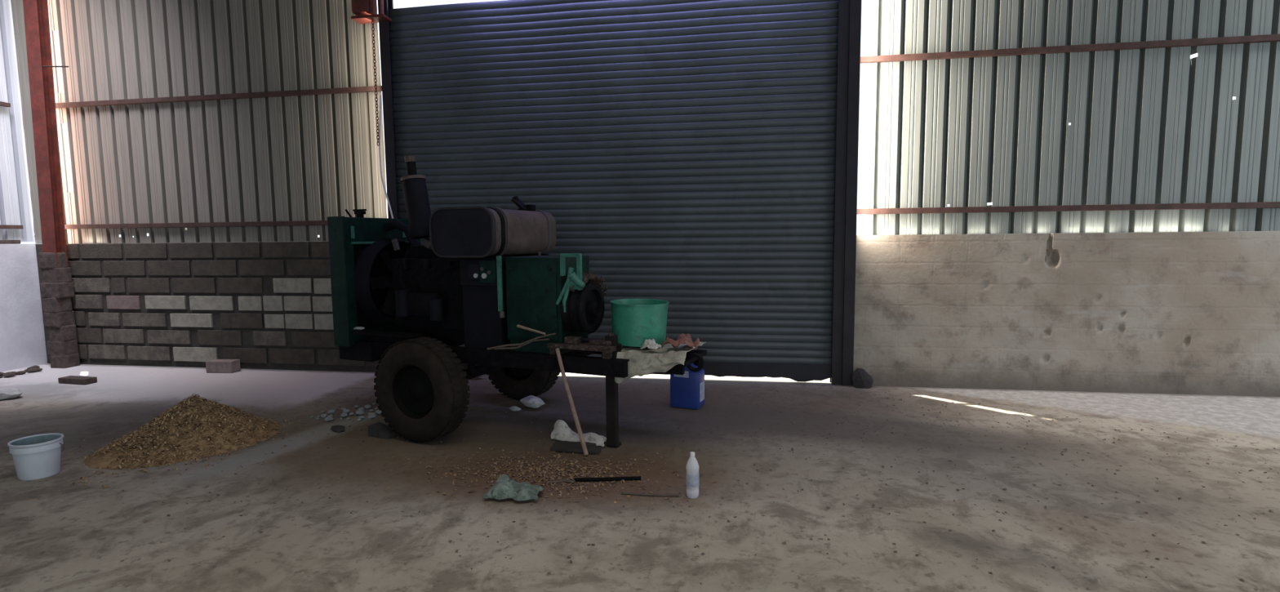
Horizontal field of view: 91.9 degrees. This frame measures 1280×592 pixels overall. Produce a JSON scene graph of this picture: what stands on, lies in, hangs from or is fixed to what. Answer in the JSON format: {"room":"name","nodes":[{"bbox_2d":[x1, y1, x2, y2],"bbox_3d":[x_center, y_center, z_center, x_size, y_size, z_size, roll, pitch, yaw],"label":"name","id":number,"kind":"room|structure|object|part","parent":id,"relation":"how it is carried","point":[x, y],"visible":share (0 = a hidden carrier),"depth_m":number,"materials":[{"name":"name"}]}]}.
{"room":"warehouse interior","nodes":[
{"label":"warehouse interior","id":0,"kind":"room"},
{"bbox_2d":[0,0,35,241],"bbox_3d":[-8.356,-2.314,1.195,0.064,4.510,12.530,0,5,9],"label":"wall","id":1,"kind":"structure","parent":0,"point":[15,204],"depth_m":7.24,"materials":[{"name":"white metal"}]},
{"bbox_2d":[0,101,10,106],"bbox_3d":[-8.276,-1.640,1.232,0.045,0.045,12.100,0,5,9],"label":"trim","id":2,"kind":"structure","parent":1,"relation":"attached to","point":[2,104],"depth_m":7.12,"materials":[{"name":"red metal"}]},
{"bbox_2d":[0,224,23,229],"bbox_3d":[-8.262,-0.241,1.364,0.045,0.045,12.100,0,5,9],"label":"trim","id":3,"kind":"structure","parent":1,"relation":"attached to","point":[2,226],"depth_m":7.18,"materials":[{"name":"red metal"}]},
{"bbox_2d":[0,243,47,372],"bbox_3d":[-8.295,0.673,1.472,0.240,1.450,12.730,0,5,9],"label":"wall","id":4,"kind":"structure","parent":0,"point":[22,335],"depth_m":7.23,"materials":[{"name":"white paint"}]},
{"bbox_2d":[0,240,21,244],"bbox_3d":[-7.311,-0.625,7.156,0.100,0.045,0.200,0,5,9],"label":"brick","id":5,"kind":"object","parent":4,"relation":"on","point":[2,242],"visible":1,"depth_m":7.14,"materials":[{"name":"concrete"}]},
{"bbox_2d":[10,0,386,244],"bbox_3d":[-5.040,-2.876,6.930,4.633,4.536,0.064,0,5,9],"label":"wall","id":6,"kind":"structure","parent":0,"point":[309,157],"depth_m":6.95,"materials":[{"name":"grey metal"}]},
{"bbox_2d":[64,220,327,228],"bbox_3d":[-4.848,-0.812,7.037,4.380,0.050,0.045,0,5,9],"label":"trim","id":7,"kind":"structure","parent":6,"relation":"attached to","point":[303,222],"depth_m":7.04,"materials":[{"name":"red metal"}]},
{"bbox_2d":[55,85,382,107],"bbox_3d":[-4.862,-2.211,6.905,4.380,0.050,0.045,0,5,9],"label":"trim","id":8,"kind":"structure","parent":6,"relation":"attached to","point":[357,89],"depth_m":6.85,"materials":[{"name":"red metal"}]},
{"bbox_2d":[35,240,379,372],"bbox_3d":[-4.937,0.100,7.205,4.560,1.444,0.286,0,5,9],"label":"wall","id":9,"kind":"structure","parent":0,"point":[260,304],"depth_m":7.08,"materials":[{"name":"grey brick"}]},
{"bbox_2d":[0,363,1279,591],"bbox_3d":[0.509,1.496,0.062,18.200,0.100,12.500,0,5,9],"label":"floor","id":10,"kind":"structure","parent":0,"point":[84,536],"depth_m":3.52,"materials":[{"name":"grey concrete"}]},
{"bbox_2d":[2,371,15,377],"bbox_3d":[-6.900,0.861,6.772,0.113,0.052,0.107,3,7,36],"label":"clod","id":11,"kind":"object","parent":10,"relation":"on","point":[10,374],"visible":1,"depth_m":6.75,"materials":[{"name":"soil"}]},
{"bbox_2d":[0,387,22,399],"bbox_3d":[-5.974,0.919,5.820,0.262,0.104,0.194,-3,6,-25],"label":"stone","id":12,"kind":"object","parent":10,"relation":"on","point":[5,393],"visible":1,"depth_m":5.79,"materials":[{"name":"white stone"}]},
{"bbox_2d":[16,370,26,374],"bbox_3d":[-6.901,0.854,6.904,0.090,0.041,0.085,0,5,4],"label":"clod","id":13,"kind":"object","parent":10,"relation":"on","point":[20,372],"visible":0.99,"depth_m":6.88,"materials":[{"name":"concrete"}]},
{"bbox_2d":[27,368,37,372],"bbox_3d":[-6.869,0.844,7.004,0.089,0.043,0.094,-1,5,-4],"label":"clod","id":14,"kind":"object","parent":10,"relation":"on","point":[33,370],"visible":1,"depth_m":6.99,"materials":[{"name":"soil"}]},
{"bbox_2d":[26,364,39,368],"bbox_3d":[-7.000,0.829,7.143,0.100,0.049,0.106,3,6,33],"label":"clod","id":15,"kind":"object","parent":10,"relation":"on","point":[35,366],"visible":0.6,"depth_m":7.13,"materials":[{"name":"soil"}]},
{"bbox_2d":[7,432,64,480],"bbox_3d":[-3.778,1.012,3.884,0.252,0.231,0.252,-1,5,-11],"label":"bucket","id":16,"kind":"object","parent":10,"relation":"on","point":[37,456],"visible":1,"depth_m":3.82,"materials":[{"name":"plastic"}]},
{"bbox_2d":[22,0,79,368],"bbox_3d":[-6.669,-2.109,7.005,0.542,5.986,0.205,0,5,9],"label":"steel column","id":17,"kind":"structure","parent":10,"relation":"on","point":[57,288],"depth_m":7.09,"materials":[{"name":"red metal"}]},
{"bbox_2d":[57,375,97,384],"bbox_3d":[-5.853,0.876,6.444,0.360,0.060,0.120,1,6,13],"label":"brick","id":18,"kind":"object","parent":10,"relation":"on","point":[73,380],"visible":1,"depth_m":6.40,"materials":[{"name":"concrete"}]},
{"bbox_2d":[29,393,335,500],"bbox_3d":[-3.288,0.897,4.452,1.900,0.354,1.965,0,5,9],"label":"heap","id":19,"kind":"object","parent":10,"relation":"on","point":[197,428],"visible":0.99,"depth_m":4.29,"materials":[{"name":"brown gravel"}]},
{"bbox_2d":[205,359,240,373],"bbox_3d":[-4.661,0.784,6.924,0.300,0.130,0.140,0,5,3],"label":"concrete block","id":20,"kind":"object","parent":10,"relation":"on","point":[215,366],"visible":1,"depth_m":6.86,"materials":[{"name":"grey concrete"}]},
{"bbox_2d":[320,413,328,417],"bbox_3d":[-2.599,0.985,5.093,0.053,0.035,0.053,-4,6,-29],"label":"rubble stone","id":21,"kind":"object","parent":10,"relation":"on","point":[325,415],"visible":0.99,"depth_m":5.08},
{"bbox_2d":[324,416,333,421],"bbox_3d":[-2.505,0.991,4.986,0.067,0.040,0.056,-1,5,-6],"label":"rubble stone","id":22,"kind":"object","parent":10,"relation":"on","point":[328,418],"visible":1,"depth_m":4.97,"materials":[{"name":"grey stone"}]},
{"bbox_2d":[327,409,336,414],"bbox_3d":[-2.584,0.972,5.189,0.068,0.040,0.057,-3,6,-21],"label":"rubble stone","id":23,"kind":"object","parent":10,"relation":"on","point":[330,411],"visible":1,"depth_m":5.17,"materials":[{"name":"grey stone"}]},
{"bbox_2d":[330,424,345,431],"bbox_3d":[-2.304,1.011,4.724,0.123,0.057,0.069,0,5,9],"label":"stone","id":24,"kind":"object","parent":10,"relation":"on","point":[337,428],"visible":1,"depth_m":4.71,"materials":[{"name":"grey stone"}]},
{"bbox_2d":[341,412,347,417],"bbox_3d":[-2.433,0.981,5.105,0.056,0.037,0.055,1,6,11],"label":"rubble stone","id":25,"kind":"object","parent":10,"relation":"on","point":[343,415],"visible":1,"depth_m":5.08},
{"bbox_2d":[342,408,350,413],"bbox_3d":[-2.464,0.971,5.192,0.063,0.041,0.062,-2,6,-16],"label":"rubble stone","id":26,"kind":"object","parent":10,"relation":"on","point":[346,411],"visible":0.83,"depth_m":5.18,"materials":[{"name":"grey stone"}]},
{"bbox_2d":[355,408,364,414],"bbox_3d":[-2.332,0.970,5.157,0.068,0.046,0.069,-3,6,-27],"label":"rubble stone","id":27,"kind":"object","parent":10,"relation":"on","point":[360,411],"visible":1,"depth_m":5.14,"materials":[{"name":"grey stone"}]},
{"bbox_2d":[364,404,371,408],"bbox_3d":[-2.360,0.957,5.359,0.053,0.035,0.053,2,6,26],"label":"rubble stone","id":28,"kind":"object","parent":10,"relation":"on","point":[366,406],"visible":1,"depth_m":5.34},
{"bbox_2d":[367,413,375,418],"bbox_3d":[-2.189,0.984,5.048,0.061,0.036,0.051,-3,6,-21],"label":"rubble stone","id":29,"kind":"object","parent":10,"relation":"on","point":[370,416],"visible":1,"depth_m":5.03,"materials":[{"name":"grey stone"}]},
{"bbox_2d":[367,422,398,439],"bbox_3d":[-1.907,0.998,4.599,0.200,0.085,0.100,2,6,23],"label":"chock","id":30,"kind":"object","parent":10,"relation":"on","point":[379,429],"visible":0.88,"depth_m":4.58,"materials":[{"name":"grey stone"}]},
{"bbox_2d":[483,473,543,501],"bbox_3d":[-0.708,1.064,3.490,0.314,0.106,0.204,0,5,9],"label":"rag","id":31,"kind":"object","parent":10,"relation":"on","point":[504,487],"visible":1,"depth_m":3.44,"materials":[{"name":"fabric"}]},
{"bbox_2d":[509,405,520,411],"bbox_3d":[-1.063,0.953,5.252,0.110,0.047,0.061,0,5,9],"label":"stone","id":32,"kind":"object","parent":10,"relation":"on","point":[513,408],"visible":1,"depth_m":5.23,"materials":[{"name":"grey stone"}]},
{"bbox_2d":[327,155,706,448],"bbox_3d":[-0.921,-0.048,4.793,3.038,2.108,1.484,2,6,24],"label":"engine","id":33,"kind":"object","parent":10,"relation":"on","point":[481,273],"visible":0.98,"depth_m":4.53,"materials":[{"name":"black metal"}]},
{"bbox_2d":[353,326,364,329],"bbox_3d":[-2.280,0.261,5.004,0.102,0.029,0.054,-1,5,-8],"label":"paper scrap","id":34,"kind":"object","parent":33,"relation":"on","point":[356,327],"visible":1,"depth_m":4.99,"materials":[{"name":"white paper"}]},
{"bbox_3d":[-1.797,-0.928,4.907,0.191,0.055,0.190,2,6,24],"label":"lid","id":35,"kind":"part","parent":33,"relation":"part of","materials":[{"name":"metal"}]},
{"bbox_3d":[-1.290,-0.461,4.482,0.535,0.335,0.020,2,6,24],"label":"tank","id":36,"kind":"part","parent":33,"relation":"part of","materials":[{"name":"metal"}]},
{"bbox_3d":[-1.215,-0.179,4.523,0.100,0.110,0.006,2,6,24],"label":"dial plate","id":37,"kind":"part","parent":33,"relation":"part of","materials":[{"name":"metal"}]},
{"bbox_3d":[-1.169,0.083,4.559,0.340,0.720,0.050,2,6,24],"label":"control panel","id":38,"kind":"part","parent":33,"relation":"part of","materials":[{"name":"black paint"}]},
{"bbox_3d":[-1.101,-0.176,4.473,0.135,0.160,0.006,2,6,24],"label":"dial plate","id":39,"kind":"part","parent":33,"relation":"part of","materials":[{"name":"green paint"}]},
{"bbox_2d":[486,333,555,350],"bbox_3d":[-0.846,0.323,4.341,0.564,0.153,0.044,2,6,22],"label":"twig","id":40,"kind":"object","parent":33,"relation":"on","point":[544,335],"visible":1,"depth_m":4.32,"materials":[{"name":"brown wood"}]},
{"bbox_2d":[516,324,545,334],"bbox_3d":[-0.752,0.232,4.276,0.224,0.063,0.021,2,6,23],"label":"stick","id":41,"kind":"object","parent":40,"relation":"on","point":[517,325],"visible":1,"depth_m":4.27,"materials":[{"name":"brown wood"}]},
{"bbox_2d":[493,338,549,349],"bbox_3d":[-0.843,0.342,4.375,0.462,0.108,0.023,2,6,24],"label":"twig","id":42,"kind":"object","parent":33,"relation":"on","point":[522,345],"visible":0.88,"depth_m":4.37,"materials":[{"name":"brown wood"}]},
{"bbox_3d":[-1.119,-0.499,4.869,0.550,0.345,0.840,2,6,24],"label":"fuel tank","id":43,"kind":"part","parent":33,"relation":"part of","materials":[{"name":"metal"}]},
{"bbox_3d":[-0.470,-0.043,4.209,0.223,0.305,0.066,2,6,24],"label":"belt guard arm","id":44,"kind":"part","parent":33,"relation":"part of","materials":[{"name":"green paint"}]},
{"bbox_3d":[-0.468,-0.166,4.208,0.155,0.247,0.030,2,6,24],"label":"lifting frame","id":45,"kind":"part","parent":33,"relation":"part of","materials":[{"name":"green paint"}]},
{"bbox_3d":[-0.360,0.343,4.354,0.500,0.135,0.300,2,6,24],"label":"step plate","id":46,"kind":"part","parent":33,"relation":"part of","materials":[{"name":"metal"}]},
{"bbox_2d":[569,271,608,296],"bbox_3d":[-0.377,-0.043,4.352,0.192,0.258,0.414,2,6,24],"label":"wire","id":47,"kind":"object","parent":33,"relation":"on","point":[588,277],"visible":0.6,"depth_m":4.34,"materials":[{"name":"metal"}]},
{"bbox_3d":[-0.191,0.659,4.277,0.110,0.783,0.100,2,6,24],"label":"jack leg","id":48,"kind":"part","parent":33,"relation":"part of","materials":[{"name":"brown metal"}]},
{"bbox_2d":[614,341,706,383],"bbox_3d":[0.148,0.453,4.288,0.501,0.242,0.488,2,6,24],"label":"sack","id":49,"kind":"object","parent":33,"relation":"on","point":[642,362],"visible":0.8,"depth_m":4.12,"materials":[{"name":"beige fabric"}]},
{"bbox_2d":[609,298,669,346],"bbox_3d":[-0.005,0.184,4.396,0.418,0.290,0.418,2,6,9],"label":"plastic tub","id":50,"kind":"object","parent":49,"relation":"on","point":[633,321],"visible":0.91,"depth_m":4.23,"materials":[{"name":"green plastic"}]},
{"bbox_2d":[640,338,661,349],"bbox_3d":[0.073,0.321,4.144,0.124,0.067,0.096,2,6,23],"label":"paper scrap","id":51,"kind":"object","parent":49,"relation":"on","point":[650,344],"visible":1,"depth_m":4.12,"materials":[{"name":"white paper"}]},
{"bbox_2d":[662,333,699,349],"bbox_3d":[0.281,0.311,4.188,0.211,0.098,0.222,2,6,23],"label":"rag","id":52,"kind":"object","parent":49,"relation":"on","point":[682,339],"visible":1,"depth_m":4.15,"materials":[{"name":"pink fabric"}]},
{"bbox_2d":[520,395,545,408],"bbox_3d":[-0.920,0.907,5.305,0.162,0.100,0.217,-3,6,-27],"label":"stone","id":53,"kind":"object","parent":10,"relation":"on","point":[531,401],"visible":1,"depth_m":5.24,"materials":[{"name":"white stone"}]},
{"bbox_2d":[362,438,719,508],"bbox_3d":[-0.705,1.090,3.884,2.413,0.019,1.085,0,5,9],"label":"chips","id":54,"kind":"object","parent":10,"relation":"on","point":[523,472],"visible":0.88,"depth_m":3.84,"materials":[{"name":"brown wood"}]},
{"bbox_2d":[547,480,575,483],"bbox_3d":[-0.466,1.104,3.683,0.165,0.014,0.025,-1,5,-1],"label":"twig","id":55,"kind":"object","parent":54,"relation":"on","point":[557,481],"visible":1,"depth_m":3.68,"materials":[{"name":"wood"}]},
{"bbox_2d":[555,347,588,455],"bbox_3d":[-0.463,0.709,4.178,0.292,0.698,0.033,4,7,40],"label":"pole","id":56,"kind":"object","parent":10,"relation":"on","point":[557,351],"visible":1,"depth_m":4.17,"materials":[{"name":"brown wood"}]},
{"bbox_2d":[552,440,595,446],"bbox_3d":[-0.454,1.039,4.320,0.300,0.024,0.070,0,5,7],"label":"board","id":57,"kind":"object","parent":10,"relation":"on","point":[587,443],"visible":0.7,"depth_m":4.31,"materials":[{"name":"brown wood"}]},
{"bbox_2d":[550,444,601,453],"bbox_3d":[-0.438,1.043,4.226,0.340,0.022,0.090,1,6,12],"label":"board","id":58,"kind":"object","parent":10,"relation":"on","point":[555,447],"visible":1,"depth_m":4.21,"materials":[{"name":"grey wood"}]},
{"bbox_2d":[551,419,606,446],"bbox_3d":[-0.442,0.972,4.444,0.510,0.123,0.188,3,6,33],"label":"plastic sack","id":59,"kind":"object","parent":58,"relation":"on","point":[561,432],"visible":0.9,"depth_m":4.43,"materials":[{"name":"white plastic"}]},
{"bbox_2d":[574,475,640,481],"bbox_3d":[-0.193,1.096,3.706,0.399,0.024,0.029,-1,5,-2],"label":"bar","id":60,"kind":"object","parent":10,"relation":"on","point":[633,477],"visible":1,"depth_m":3.70,"materials":[{"name":"black metal"}]},
{"bbox_2d":[620,492,679,497],"bbox_3d":[0.055,1.119,3.487,0.331,0.012,0.022,0,5,7],"label":"twig","id":61,"kind":"object","parent":10,"relation":"on","point":[622,493],"visible":1,"depth_m":3.48,"materials":[{"name":"brown wood"}]},
{"bbox_2d":[39,381,1278,590],"bbox_3d":[0.656,1.057,4.098,7.194,0.017,3.754,0,5,9],"label":"litter","id":62,"kind":"object","parent":10,"relation":"on","point":[828,507],"visible":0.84,"depth_m":3.93,"materials":[{"name":"brown wood"}]},
{"bbox_2d":[670,362,704,408],"bbox_3d":[0.408,0.738,5.315,0.263,0.423,0.203,2,6,23],"label":"jerry can","id":63,"kind":"object","parent":10,"relation":"on","point":[686,389],"visible":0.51,"depth_m":5.23,"materials":[{"name":"blue plastic"}]},
{"bbox_2d":[685,451,699,498],"bbox_3d":[0.294,0.999,3.461,0.075,0.254,0.075,3,6,34],"label":"plastic bottle","id":64,"kind":"object","parent":10,"relation":"on","point":[692,475],"visible":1,"depth_m":3.44,"materials":[{"name":"white plastic"}]},
{"bbox_2d":[841,0,862,386],"bbox_3d":[1.990,-2.073,5.772,0.100,5.900,0.112,0,5,9],"label":"post","id":65,"kind":"object","parent":10,"relation":"on","point":[855,28],"visible":0.86,"depth_m":5.82,"materials":[{"name":"metal"}]},
{"bbox_2d":[852,368,873,388],"bbox_3d":[2.124,0.807,5.908,0.196,0.248,0.096,0,5,9],"label":"stone","id":66,"kind":"object","parent":10,"relation":"on","point":[861,379],"visible":0.89,"depth_m":5.88,"materials":[{"name":"grey stone"}]},
{"bbox_2d":[558,372,830,382],"bbox_3d":[6.270,-1.930,35.686,120.000,0.100,60.000,0,5,9],"label":"ground","id":67,"kind":"structure","parent":0,"point":[651,375],"depth_m":6.38,"materials":[{"name":"white concrete"}]},
{"bbox_2d":[853,231,1279,396],"bbox_3d":[6.170,0.154,5.415,8.340,1.450,0.284,0,5,9],"label":"wall","id":68,"kind":"structure","parent":0,"point":[1174,313],"depth_m":5.63,"materials":[{"name":"grey concrete"}]},
{"bbox_2d":[865,0,1279,235],"bbox_3d":[6.186,-2.822,5.120,8.204,4.530,0.064,0,5,9],"label":"wall","id":69,"kind":"structure","parent":0,"point":[1160,125],"depth_m":5.58,"materials":[{"name":"grey metal"}]},
{"bbox_2d":[857,201,1279,214],"bbox_3d":[6.155,-0.786,5.260,8.290,0.052,0.045,0,5,9],"label":"trim","id":70,"kind":"structure","parent":69,"relation":"attached to","point":[1261,204],"depth_m":5.60,"materials":[{"name":"metal"}]},
{"bbox_2d":[860,34,1279,63],"bbox_3d":[6.141,-2.184,5.128,8.290,0.052,0.045,0,5,9],"label":"horizontal beam","id":71,"kind":"structure","parent":69,"relation":"attached to","point":[1267,37],"depth_m":5.48,"materials":[{"name":"metal"}]},
{"bbox_3d":[-0.375,-4.432,6.014,4.900,1.300,0.060,0,5,9],"label":"wall","id":72,"kind":"structure","parent":0,"visible":0},
{"bbox_2d":[351,0,391,23],"bbox_3d":[-2.769,-3.147,6.347,0.360,0.614,0.170,0,5,9],"label":"chain hoist","id":73,"kind":"object","parent":72,"relation":"attached to","point":[364,11],"visible":1,"depth_m":6.31,"materials":[{"name":"red paint"}]},
{"bbox_2d":[371,17,379,146],"bbox_3d":[-2.733,-2.210,6.396,0.030,1.299,0.030,-5,7,-38],"label":"chain","id":74,"kind":"object","parent":73,"relation":"hanging from","point":[372,20],"visible":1,"depth_m":6.39,"materials":[{"name":"metal"}]},
{"bbox_2d":[378,94,393,218],"bbox_3d":[-2.653,-1.315,6.487,0.174,1.551,0.042,2,6,22],"label":"cord","id":75,"kind":"object","parent":74,"relation":"hanging from","point":[380,120],"visible":0.82,"depth_m":6.50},
{"bbox_2d":[377,0,849,385],"bbox_3d":[-0.438,-1.510,6.390,4.885,4.717,0.415,0,5,9],"label":"door","id":76,"kind":"structure","parent":72,"relation":"in","point":[695,151],"depth_m":6.15,"materials":[{"name":"metal"}]},
{"bbox_3d":[-2.633,-1.252,6.622,0.100,4.200,0.125,0,5,9],"label":"guide rail","id":77,"kind":"part","parent":76,"relation":"part of","materials":[{"name":"metal"}]},
{"bbox_3d":[1.904,-1.229,5.890,0.098,4.200,0.125,0,5,9],"label":"guide rail","id":78,"kind":"part","parent":76,"relation":"part of","materials":[{"name":"metal"}]}
]}

